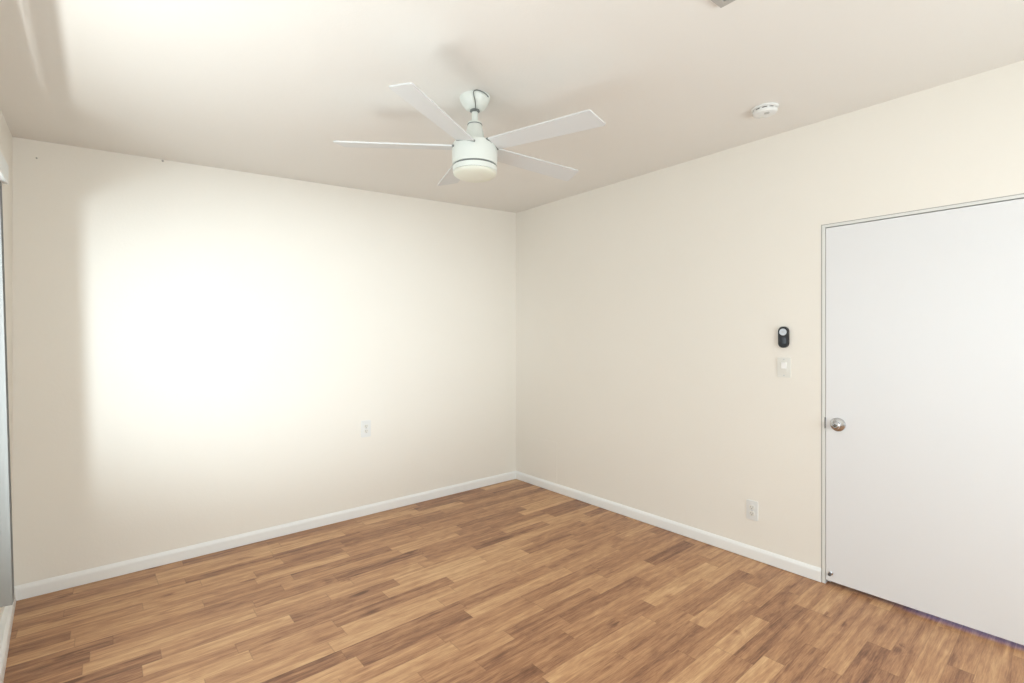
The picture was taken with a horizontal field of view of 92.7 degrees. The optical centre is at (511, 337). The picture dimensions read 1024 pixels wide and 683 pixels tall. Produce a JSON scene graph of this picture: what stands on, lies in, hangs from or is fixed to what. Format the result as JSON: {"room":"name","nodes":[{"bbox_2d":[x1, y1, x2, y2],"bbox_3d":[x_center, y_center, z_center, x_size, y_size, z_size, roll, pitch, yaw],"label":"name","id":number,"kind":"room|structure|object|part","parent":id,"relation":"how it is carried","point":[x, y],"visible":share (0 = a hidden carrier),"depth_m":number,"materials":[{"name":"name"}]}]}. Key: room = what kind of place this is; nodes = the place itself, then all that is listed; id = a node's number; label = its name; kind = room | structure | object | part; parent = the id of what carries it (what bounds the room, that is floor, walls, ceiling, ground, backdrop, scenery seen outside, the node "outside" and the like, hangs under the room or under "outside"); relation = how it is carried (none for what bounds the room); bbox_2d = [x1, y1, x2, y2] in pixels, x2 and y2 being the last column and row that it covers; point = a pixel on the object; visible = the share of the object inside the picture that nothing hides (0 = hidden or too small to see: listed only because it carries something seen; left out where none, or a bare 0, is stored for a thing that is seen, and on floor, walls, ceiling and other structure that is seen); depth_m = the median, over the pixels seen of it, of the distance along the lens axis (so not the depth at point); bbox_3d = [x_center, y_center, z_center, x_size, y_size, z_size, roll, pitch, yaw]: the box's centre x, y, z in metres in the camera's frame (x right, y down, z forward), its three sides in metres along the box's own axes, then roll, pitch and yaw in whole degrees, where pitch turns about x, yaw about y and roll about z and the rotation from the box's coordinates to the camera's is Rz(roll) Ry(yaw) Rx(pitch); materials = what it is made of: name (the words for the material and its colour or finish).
{"room":"empty bedroom","nodes":[
{"label":"empty bedroom","id":0,"kind":"room"},
{"bbox_2d":[0,110,12,619],"bbox_3d":[-1.092,0.166,0.645,0.120,2.469,4.994,0,0,-40],"label":"wall","id":1,"kind":"structure","parent":0,"point":[6,139],"depth_m":2.51,"materials":[{"name":"beige paint"}]},
{"bbox_2d":[0,151,13,606],"bbox_3d":[-1.240,0.181,0.969,0.108,1.767,2.600,0,0,-40],"label":"vertical blind","id":2,"kind":"object","parent":1,"relation":"attached to","point":[6,535],"visible":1,"depth_m":1.94,"materials":[{"name":"white plastic"}]},
{"bbox_2d":[0,588,15,682],"bbox_3d":[-1.023,1.361,0.704,0.062,0.079,4.994,0,0,-40],"label":"baseboard","id":3,"kind":"structure","parent":1,"relation":"attached to","point":[6,621],"depth_m":2.20,"materials":[{"name":"white paint"}]},
{"bbox_2d":[13,137,515,585],"bbox_3d":[-1.346,0.074,3.774,3.762,2.651,0.120,0,0,-40],"label":"wall","id":4,"kind":"structure","parent":0,"point":[201,354],"depth_m":3.25,"materials":[{"name":"beige paint"}]},
{"bbox_2d":[14,471,515,600],"bbox_3d":[-1.303,1.361,3.723,3.522,0.079,0.014,0,0,-40],"label":"baseboard","id":5,"kind":"structure","parent":4,"relation":"attached to","point":[36,588],"depth_m":3.23,"materials":[{"name":"white paint"}]},
{"bbox_2d":[361,420,370,436],"bbox_3d":[-1.153,0.716,3.853,0.078,0.130,0.009,0,0,-40],"label":"wall outlet","id":6,"kind":"object","parent":4,"relation":"attached to","point":[365,425],"visible":1,"depth_m":3.85,"materials":[{"name":"white plastic"}]},
{"bbox_2d":[0,0,1023,212],"bbox_3d":[0.301,-1.207,1.818,3.762,0.288,5.234,0,0,-40],"label":"ceiling","id":7,"kind":"structure","parent":0,"point":[263,87],"depth_m":2.12,"materials":[{"name":"paint"}]},
{"bbox_2d":[333,82,605,185],"bbox_3d":[-0.131,-0.960,2.371,1.241,0.398,1.181,0,0,-40],"label":"ceiling fan","id":8,"kind":"object","parent":7,"relation":"hanging from","point":[475,157],"visible":1,"depth_m":2.25,"materials":[{"name":"white metal"}]},
{"bbox_3d":[-0.544,-0.913,2.317,0.564,0.007,0.120,0,11,-4],"label":"blade","id":9,"kind":"part","parent":8,"relation":"part of","materials":[{"name":"white laminate"}]},
{"bbox_3d":[-0.309,-0.913,2.006,0.120,0.007,0.557,12,4,21],"label":"blade","id":10,"kind":"part","parent":8,"relation":"part of","materials":[{"name":"white laminate"}]},
{"bbox_3d":[-0.298,-0.913,2.665,0.120,0.007,0.512,-12,4,-20],"label":"blade","id":11,"kind":"part","parent":8,"relation":"part of","materials":[{"name":"white laminate"}]},
{"bbox_3d":[-0.179,-0.777,2.345,0.207,0.033,0.207,0,0,-40],"label":"lamp shade","id":12,"kind":"part","parent":8,"relation":"part of","materials":[{"name":"white glass"}]},
{"bbox_3d":[0.122,-0.913,2.576,0.587,0.007,0.120,0,-11,-38],"label":"blade","id":13,"kind":"part","parent":8,"relation":"part of","materials":[{"name":"white laminate"}]},
{"bbox_3d":[0.131,-0.913,2.156,0.555,0.007,0.120,0,-11,31],"label":"blade","id":14,"kind":"part","parent":8,"relation":"part of","materials":[{"name":"white plastic"}]},
{"bbox_2d":[711,0,734,7],"bbox_3d":[0.713,-1.156,1.490,0.320,0.029,0.320,0,0,-40],"label":"ceiling vent","id":15,"kind":"object","parent":7,"relation":"in","point":[721,3],"visible":1,"depth_m":1.68,"materials":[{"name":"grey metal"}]},
{"bbox_2d":[751,102,778,118],"bbox_3d":[1.342,-1.204,2.592,0.130,0.042,0.130,0,0,35],"label":"smoke detector","id":16,"kind":"object","parent":7,"relation":"attached to","point":[765,110],"visible":1,"depth_m":2.56,"materials":[{"name":"white plastic"}]},
{"bbox_2d":[3,479,1023,682],"bbox_3d":[0.713,1.450,2.152,4.862,0.100,5.254,0,0,-40],"label":"floor","id":17,"kind":"structure","parent":0,"point":[515,580],"depth_m":2.44,"materials":[{"name":"brown wood"}]},
{"bbox_2d":[516,60,1023,567],"bbox_3d":[1.694,0.074,2.991,0.120,2.651,4.994,0,0,-40],"label":"wall","id":18,"kind":"structure","parent":0,"point":[651,308],"depth_m":3.26,"materials":[{"name":"beige paint"}]},
{"bbox_2d":[526,436,556,483],"bbox_3d":[0.270,1.135,4.586,0.002,0.373,0.422,0,0,-40],"label":"trim","id":19,"kind":"structure","parent":18,"relation":"attached to","point":[541,454],"depth_m":4.58,"materials":[{"name":"beige paint"}]},
{"bbox_2d":[516,471,820,581],"bbox_3d":[1.642,1.361,2.948,0.014,0.079,4.994,0,0,-40],"label":"baseboard","id":20,"kind":"structure","parent":18,"relation":"attached to","point":[806,570],"depth_m":3.42,"materials":[{"name":"white paint"}]},
{"bbox_2d":[746,499,757,520],"bbox_3d":[1.523,1.092,3.094,0.009,0.122,0.072,0,0,-40],"label":"wall outlet","id":21,"kind":"object","parent":18,"relation":"attached to","point":[751,506],"visible":1,"depth_m":3.09,"materials":[{"name":"white plastic"}]},
{"bbox_2d":[778,327,788,347],"bbox_3d":[1.639,-0.005,2.945,0.023,0.128,0.058,0,0,-40],"label":"remote","id":22,"kind":"object","parent":18,"relation":"attached to","point":[783,332],"visible":1,"depth_m":2.94,"materials":[{"name":"black plastic"}]},
{"bbox_3d":[1.632,0.015,2.939,0.004,0.046,0.038,0,0,-40],"label":"panel","id":23,"kind":"part","parent":22,"relation":"part of","materials":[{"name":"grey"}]},
{"bbox_2d":[777,357,790,377],"bbox_3d":[1.643,0.178,2.948,0.013,0.120,0.076,0,0,-40],"label":"light switch","id":24,"kind":"object","parent":18,"relation":"attached to","point":[783,364],"visible":1,"depth_m":2.95,"materials":[{"name":"white plastic"}]},
{"bbox_3d":[1.643,0.178,2.949,0.003,0.068,0.034,0,0,-40],"label":"switch frame","id":25,"kind":"part","parent":24,"relation":"part of","materials":[{"name":"white plastic"}]},
{"bbox_2d":[821,193,1023,644],"bbox_3d":[2.089,0.375,2.476,0.179,2.050,0.902,0,0,-40],"label":"door","id":26,"kind":"structure","parent":18,"relation":"in","point":[922,310],"depth_m":2.44,"materials":[{"name":"white paint"}]},
{"bbox_3d":[1.802,0.485,2.714,0.042,0.046,0.046,0,0,-40],"label":"knob","id":27,"kind":"part","parent":26,"relation":"part of","materials":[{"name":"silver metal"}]}
]}

